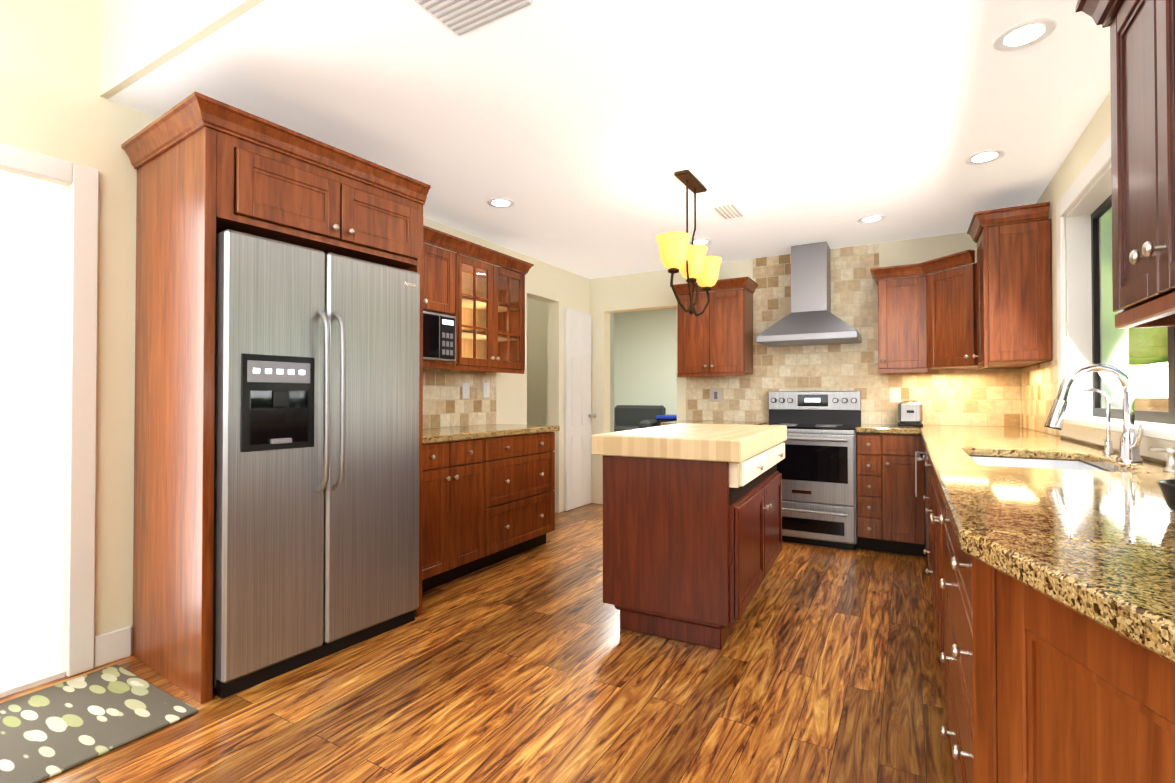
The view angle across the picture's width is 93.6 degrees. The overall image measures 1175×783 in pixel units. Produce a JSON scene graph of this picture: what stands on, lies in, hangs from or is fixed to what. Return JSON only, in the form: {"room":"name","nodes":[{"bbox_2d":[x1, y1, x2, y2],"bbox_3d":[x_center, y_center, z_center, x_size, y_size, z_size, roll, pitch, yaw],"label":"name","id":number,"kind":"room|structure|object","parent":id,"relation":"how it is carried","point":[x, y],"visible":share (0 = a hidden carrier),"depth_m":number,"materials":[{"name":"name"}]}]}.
{"room":"kitchen","nodes":[
{"label":"kitchen","id":0,"kind":"room"},
{"bbox_2d":[99,0,263,98],"bbox_3d":[-0.467,-1.609,1.442,3.730,0.670,0.029,0,-1,30],"label":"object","id":1,"kind":"structure","parent":0,"point":[139,39],"depth_m":2.14,"materials":[{"name":"beige paint"}]},
{"bbox_2d":[0,0,589,675],"bbox_3d":[-1.878,-0.379,2.853,0.140,3.100,7.620,0,-1,30],"label":"wall","id":2,"kind":"structure","parent":0,"point":[54,104],"depth_m":2.37,"materials":[{"name":"beige paint"}]},
{"bbox_2d":[0,170,65,688],"bbox_3d":[-2.401,0.142,1.914,0.040,1.994,0.872,0,-1,30],"label":"door","id":3,"kind":"structure","parent":2,"relation":"in","point":[32,272],"depth_m":2.20,"materials":[{"name":"white"}]},
{"bbox_2d":[0,143,98,697],"bbox_3d":[-2.405,0.109,1.916,0.162,2.105,1.050,0,-1,30],"label":"door frame","id":4,"kind":"structure","parent":2,"relation":"attached to","point":[83,181],"depth_m":2.28,"materials":[{"name":"white wood"}]},
{"bbox_2d":[94,626,130,667],"bbox_3d":[-2.132,1.100,2.243,0.015,0.130,6.338,0,-1,30],"label":"baseboard","id":5,"kind":"structure","parent":2,"relation":"attached to","point":[112,646],"depth_m":2.38,"materials":[{"name":"white"}]},
{"bbox_2d":[423,309,442,364],"bbox_3d":[-1.233,-0.356,3.461,0.364,0.304,0.475,0,-1,30],"label":"microwave","id":6,"kind":"object","parent":2,"relation":"attached to","point":[432,318],"depth_m":3.53,"materials":[{"name":"black plastic"}]},
{"bbox_2d":[423,241,458,312],"bbox_3d":[-1.202,-0.736,3.554,0.328,0.430,0.660,0,-1,30],"label":"upper cabinet","id":7,"kind":"object","parent":2,"relation":"attached to","point":[440,266],"depth_m":3.64,"materials":[{"name":"brown wood"}]},
{"bbox_2d":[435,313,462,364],"bbox_3d":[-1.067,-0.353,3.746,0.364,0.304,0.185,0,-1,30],"label":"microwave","id":8,"kind":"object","parent":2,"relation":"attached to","point":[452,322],"depth_m":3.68,"materials":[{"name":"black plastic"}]},
{"bbox_2d":[423,368,495,427],"bbox_3d":[-1.137,0.044,3.980,0.007,0.436,1.478,0,-1,30],"label":"backsplash","id":9,"kind":"structure","parent":2,"relation":"attached to","point":[445,404],"depth_m":4.21,"materials":[{"name":"tile"}]},
{"bbox_2d":[462,383,469,398],"bbox_3d":[-0.945,-0.003,4.296,0.008,0.120,0.080,0,-1,30],"label":"switch plate","id":10,"kind":"object","parent":9,"relation":"attached to","point":[465,390],"visible":1,"depth_m":4.29,"materials":[{"name":"white plastic"}]},
{"bbox_2d":[483,383,489,396],"bbox_3d":[-0.825,-0.011,4.504,0.008,0.120,0.080,0,-1,30],"label":"switch plate","id":11,"kind":"object","parent":9,"relation":"attached to","point":[486,389],"visible":1,"depth_m":4.50,"materials":[{"name":"white plastic"}]},
{"bbox_2d":[564,308,595,510],"bbox_3d":[-0.059,0.180,5.724,0.119,2.035,0.502,0,-1,30],"label":"closet door","id":12,"kind":"structure","parent":2,"relation":"in","point":[577,409],"depth_m":5.68,"materials":[{"name":"white wood"}]},
{"bbox_2d":[0,503,955,782],"bbox_3d":[-0.109,1.232,5.671,7.680,0.060,14.500,0,-1,30],"label":"floor","id":13,"kind":"structure","parent":0,"point":[540,665],"depth_m":2.11,"materials":[{"name":"brown wood"}]},
{"bbox_2d":[0,665,198,782],"bbox_3d":[-1.955,1.153,1.726,0.680,0.011,1.020,0,-1,30],"label":"rug","id":14,"kind":"object","parent":13,"relation":"on","point":[49,732],"visible":0.95,"depth_m":1.93,"materials":[{"name":"grey fabric"}]},
{"bbox_2d":[121,91,430,703],"bbox_3d":[-1.433,0.044,2.642,0.753,2.250,1.073,0,-1,34],"label":"enclosure","id":15,"kind":"object","parent":13,"relation":"on","point":[207,168],"visible":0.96,"depth_m":2.25,"materials":[{"name":"brown wood"}]},
{"bbox_2d":[213,229,419,698],"bbox_3d":[-1.368,0.279,2.624,0.772,1.780,0.910,0,-1,34],"label":"fridge","id":16,"kind":"object","parent":13,"relation":"on","point":[316,480],"visible":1,"depth_m":2.33,"materials":[{"name":"grey metal"}]},
{"bbox_2d":[422,440,489,591],"bbox_3d":[-1.085,0.738,3.458,0.610,0.880,0.638,0,-1,30],"label":"base cabinet","id":17,"kind":"object","parent":13,"relation":"on","point":[488,495],"depth_m":3.35,"materials":[{"name":"brown wood"}]},
{"bbox_2d":[423,424,559,443],"bbox_3d":[-0.861,0.282,3.819,0.640,0.040,1.480,0,-1,30],"label":"countertop","id":18,"kind":"structure","parent":17,"relation":"on","point":[472,432],"depth_m":3.68,"materials":[{"name":"beige stone"}]},
{"bbox_2d":[490,432,554,564],"bbox_3d":[-0.735,0.744,4.062,0.610,0.880,0.884,0,-1,30],"label":"base cabinet","id":19,"kind":"object","parent":13,"relation":"on","point":[522,468],"depth_m":3.93,"materials":[{"name":"brown wood"}]},
{"bbox_2d":[614,405,665,431],"bbox_3d":[0.961,0.781,11.643,1.150,0.970,0.900,0,-1,30],"label":"sofa","id":20,"kind":"object","parent":13,"relation":"on","point":[628,417],"visible":0.33,"depth_m":11.78,"materials":[{"name":"grey leather"}]},
{"bbox_2d":[656,415,676,425],"bbox_3d":[1.774,0.871,11.200,0.600,0.780,0.590,0,-1,30],"label":"storage bin","id":21,"kind":"object","parent":13,"relation":"on","point":[664,418],"visible":0.19,"depth_m":11.01,"materials":[{"name":"blue plastic"}]},
{"bbox_2d":[591,423,786,649],"bbox_3d":[0.662,0.695,3.132,0.794,0.958,1.420,0,-1,30],"label":"kitchen island","id":22,"kind":"object","parent":13,"relation":"on","point":[692,531],"visible":1,"depth_m":2.56,"materials":[{"name":"brown wood"}]},
{"bbox_2d":[660,420,768,425],"bbox_3d":[1.152,0.734,4.938,0.801,0.920,0.669,0,-1,30],"label":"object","id":23,"kind":"object","parent":13,"relation":"on","point":[716,422],"depth_m":4.85,"materials":[{"name":"brown wood"}]},
{"bbox_2d":[760,391,860,549],"bbox_3d":[1.799,0.592,4.508,0.751,1.195,0.712,0,-1,30],"label":"range","id":24,"kind":"object","parent":13,"relation":"on","point":[817,467],"visible":0.9,"depth_m":4.24,"materials":[{"name":"metal"}]},
{"bbox_2d":[856,432,895,552],"bbox_3d":[2.256,0.747,4.315,0.229,0.880,0.640,0,-1,30],"label":"base cabinet","id":25,"kind":"object","parent":13,"relation":"on","point":[876,513],"depth_m":4.04,"materials":[{"name":"brown wood"}]},
{"bbox_2d":[856,424,919,435],"bbox_3d":[2.324,0.286,4.264,0.404,0.040,0.670,0,-1,30],"label":"countertop","id":26,"kind":"structure","parent":25,"relation":"on","point":[888,429],"depth_m":4.01,"materials":[{"name":"beige stone"}]},
{"bbox_2d":[898,401,922,425],"bbox_3d":[2.554,0.172,4.364,0.170,0.187,0.212,0,-1,30],"label":"toaster","id":27,"kind":"object","parent":26,"relation":"on","point":[910,413],"visible":0.96,"depth_m":4.29,"materials":[{"name":"silver plastic"}]},
{"bbox_2d":[892,436,911,554],"bbox_3d":[2.418,0.746,4.221,0.268,0.880,0.640,0,-1,30],"label":"base cabinet","id":28,"kind":"object","parent":13,"relation":"on","point":[901,445],"depth_m":3.96,"materials":[{"name":"brown wood"}]},
{"bbox_2d":[912,432,923,556],"bbox_3d":[2.469,0.738,3.465,0.698,0.880,0.662,0,-1,30],"label":"base cabinet","id":29,"kind":"object","parent":13,"relation":"on","point":[917,448],"depth_m":3.90,"materials":[{"name":"brown wood"}]},
{"bbox_2d":[924,456,935,622],"bbox_3d":[2.096,0.730,2.763,0.640,0.880,0.928,0,-1,30],"label":"base cabinet","id":30,"kind":"object","parent":13,"relation":"on","point":[929,484],"depth_m":3.02,"materials":[{"name":"brown wood"}]},
{"bbox_2d":[936,492,967,782],"bbox_3d":[1.186,0.713,1.201,0.650,0.880,1.087,0,-1,30],"label":"base cabinet","id":31,"kind":"object","parent":13,"relation":"on","point":[949,570],"depth_m":1.53,"materials":[{"name":"brown wood"}]},
{"bbox_2d":[964,576,1035,782],"bbox_3d":[0.657,0.704,0.290,0.650,0.880,1.152,0,-1,30],"label":"base cabinet","id":32,"kind":"object","parent":13,"relation":"on","point":[995,750],"depth_m":0.90,"materials":[{"name":"brown wood"}]},
{"bbox_2d":[920,425,1174,782],"bbox_3d":[1.650,0.262,2.028,0.670,0.040,5.216,0,-1,30],"label":"countertop","id":33,"kind":"structure","parent":32,"relation":"on","point":[1070,572],"depth_m":0.79,"materials":[{"name":"beige stone"}]},
{"bbox_2d":[976,456,1079,467],"bbox_3d":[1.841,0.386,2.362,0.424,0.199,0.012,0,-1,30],"label":"sink","id":34,"kind":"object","parent":33,"relation":"in","point":[983,459],"depth_m":2.33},
{"bbox_2d":[1044,363,1143,461],"bbox_3d":[1.771,0.070,1.929,0.262,0.339,0.120,0,-1,30],"label":"faucet","id":35,"kind":"object","parent":33,"relation":"on","point":[1129,444],"visible":1,"depth_m":1.91,"materials":[{"name":"silver metal"}]},
{"bbox_2d":[1075,388,1114,453],"bbox_3d":[2.013,0.115,2.194,0.117,0.256,0.065,0,-1,30],"label":"tap","id":36,"kind":"object","parent":33,"relation":"on","point":[1108,448],"visible":0.96,"depth_m":2.16,"materials":[{"name":"silver metal"}]},
{"bbox_2d":[1148,447,1174,471],"bbox_3d":[1.727,0.202,1.648,0.070,0.070,0.040,0,-1,30],"label":"soap dispenser","id":37,"kind":"object","parent":33,"relation":"on","point":[1170,459],"visible":1,"depth_m":1.64,"materials":[{"name":"silver metal"}]},
{"bbox_2d":[1158,479,1174,510],"bbox_3d":[1.134,0.198,0.975,0.176,0.062,0.176,0,-1,30],"label":"bowl","id":38,"kind":"object","parent":33,"relation":"on","point":[1167,487],"visible":1,"depth_m":1.01,"materials":[{"name":"black ceramic"}]},
{"bbox_2d":[527,298,546,424],"bbox_3d":[-1.120,-0.098,5.757,1.458,2.600,1.530,0,-1,30],"label":"wall","id":39,"kind":"structure","parent":0,"point":[536,362],"depth_m":6.21,"materials":[{"name":"beige"}]},
{"bbox_2d":[109,0,1110,278],"bbox_3d":[0.588,-1.294,3.260,3.730,0.080,4.180,0,-1,30],"label":"ceiling","id":40,"kind":"structure","parent":0,"point":[579,132],"depth_m":2.44,"materials":[{"name":"white paint"}]},
{"bbox_2d":[413,0,536,36],"bbox_3d":[-0.395,-1.263,1.732,0.340,0.016,0.340,0,-1,30],"label":"ceiling vent","id":41,"kind":"object","parent":40,"relation":"in","point":[459,18],"visible":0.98,"depth_m":1.82,"materials":[{"name":"white metal"}]},
{"bbox_2d":[487,198,513,207],"bbox_3d":[-0.575,-1.247,3.656,0.180,0.006,0.180,0,-1,30],"label":"recessed light","id":42,"kind":"object","parent":40,"relation":"in","point":[500,203],"visible":1,"depth_m":3.65,"materials":[{"name":"white"}]},
{"bbox_2d":[656,170,721,315],"bbox_3d":[0.616,-0.854,3.274,0.196,0.800,0.776,0,-1,30],"label":"pendant chandelier","id":43,"kind":"object","parent":40,"relation":"hanging from","point":[693,263],"visible":1,"depth_m":3.21,"materials":[{"name":"yellow glass"}]},
{"bbox_2d":[690,239,711,244],"bbox_3d":[0.938,-1.237,4.571,0.180,0.006,0.180,0,-1,30],"label":"recessed light","id":44,"kind":"object","parent":40,"relation":"in","point":[701,241],"visible":0.9,"depth_m":4.56,"materials":[{"name":"white"}]},
{"bbox_2d":[712,202,744,218],"bbox_3d":[0.975,-1.240,3.798,0.150,0.016,0.300,0,-1,30],"label":"ceiling vent","id":45,"kind":"object","parent":40,"relation":"in","point":[730,210],"visible":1,"depth_m":3.77,"materials":[{"name":"white metal"}]},
{"bbox_2d":[858,215,885,222],"bbox_3d":[2.053,-1.244,3.983,0.180,0.006,0.180,0,-1,30],"label":"recessed light","id":46,"kind":"object","parent":40,"relation":"in","point":[872,218],"visible":0.98,"depth_m":3.98,"materials":[{"name":"white"}]},
{"bbox_2d":[964,149,1005,164],"bbox_3d":[2.129,-1.254,2.957,0.180,0.006,0.180,0,-1,30],"label":"recessed light","id":47,"kind":"object","parent":40,"relation":"in","point":[986,156],"visible":1,"depth_m":2.95,"materials":[{"name":"white"}]},
{"bbox_2d":[993,18,1056,50],"bbox_3d":[1.552,-1.265,1.962,0.180,0.006,0.180,0,-1,30],"label":"recessed light","id":48,"kind":"object","parent":40,"relation":"in","point":[1025,34],"visible":1,"depth_m":1.96,"materials":[{"name":"white"}]},
{"bbox_2d":[610,308,676,431],"bbox_3d":[1.801,-0.513,8.987,7.680,3.500,6.680,0,-1,30],"label":"wall","id":49,"kind":"structure","parent":0,"point":[643,357],"depth_m":12.94,"materials":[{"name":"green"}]},
{"bbox_2d":[590,232,1017,539],"bbox_3d":[1.671,-0.354,5.119,4.010,3.100,0.140,0,-1,30],"label":"wall","id":50,"kind":"structure","parent":0,"point":[649,290],"depth_m":5.70,"materials":[{"name":"beige paint"}]},
{"bbox_2d":[670,277,757,376],"bbox_3d":[1.172,-0.562,5.109,0.720,0.855,0.378,0,-1,30],"label":"upper cabinet","id":51,"kind":"object","parent":50,"relation":"attached to","point":[715,338],"visible":0.98,"depth_m":4.97,"materials":[{"name":"brown wood"}]},
{"bbox_2d":[756,241,861,346],"bbox_3d":[1.863,-0.822,4.638,0.760,0.832,0.491,0,-1,30],"label":"range hood","id":52,"kind":"object","parent":50,"relation":"attached to","point":[810,319],"visible":1,"depth_m":4.58,"materials":[{"name":"silver metal"}]},
{"bbox_2d":[686,243,1021,426],"bbox_3d":[2.109,-0.483,4.781,2.628,1.507,0.007,0,-1,30],"label":"backsplash","id":53,"kind":"structure","parent":50,"relation":"attached to","point":[982,397],"depth_m":4.71,"materials":[{"name":"tile"}]},
{"bbox_2d":[710,389,721,401],"bbox_3d":[1.227,0.037,5.277,0.120,0.120,0.008,0,-1,30],"label":"electrical outlet","id":54,"kind":"object","parent":53,"relation":"attached to","point":[715,395],"visible":1,"depth_m":5.27,"materials":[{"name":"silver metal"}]},
{"bbox_2d":[890,388,900,401],"bbox_3d":[2.525,0.029,4.525,0.080,0.120,0.008,0,-1,30],"label":"electrical outlet","id":55,"kind":"object","parent":53,"relation":"attached to","point":[895,394],"visible":0.96,"depth_m":4.52,"materials":[{"name":"white plastic"}]},
{"bbox_2d":[870,202,1051,372],"bbox_3d":[2.559,-0.627,3.925,0.988,0.960,1.038,0,-1,30],"label":"upper cabinet","id":56,"kind":"object","parent":50,"relation":"attached to","point":[991,308],"visible":1,"depth_m":3.69,"materials":[{"name":"brown wood"}]},
{"bbox_2d":[1024,91,1174,463],"bbox_3d":[1.435,-0.400,0.853,0.140,3.100,7.480,0,-1,30],"label":"wall","id":57,"kind":"structure","parent":0,"point":[1094,136],"depth_m":2.85,"materials":[{"name":"beige paint"}]},
{"bbox_2d":[1080,464,1087,467],"bbox_3d":[1.825,0.382,1.925,0.012,0.199,0.760,0,-1,30],"label":"backsplash","id":58,"kind":"structure","parent":57,"relation":"attached to","point":[1081,465],"depth_m":2.19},
{"bbox_2d":[1021,359,1165,463],"bbox_3d":[1.950,0.022,1.885,0.007,0.436,5.151,0,-1,30],"label":"backsplash","id":59,"kind":"structure","parent":57,"relation":"attached to","point":[1039,388],"depth_m":3.55,"materials":[{"name":"tile"}]},
{"bbox_2d":[1056,134,1174,461],"bbox_3d":[2.111,-0.412,2.074,0.185,1.290,2.230,0,-1,30],"label":"window","id":60,"kind":"structure","parent":57,"relation":"in","point":[1074,284],"depth_m":2.74,"materials":[{"name":"white paint"}]},
{"bbox_2d":[1075,0,1174,328],"bbox_3d":[1.074,-0.556,0.752,0.378,0.810,1.200,0,-1,30],"label":"upper cabinet","id":61,"kind":"object","parent":57,"relation":"attached to","point":[1142,58],"visible":1,"depth_m":1.15,"materials":[{"name":"brown wood"}]}
]}

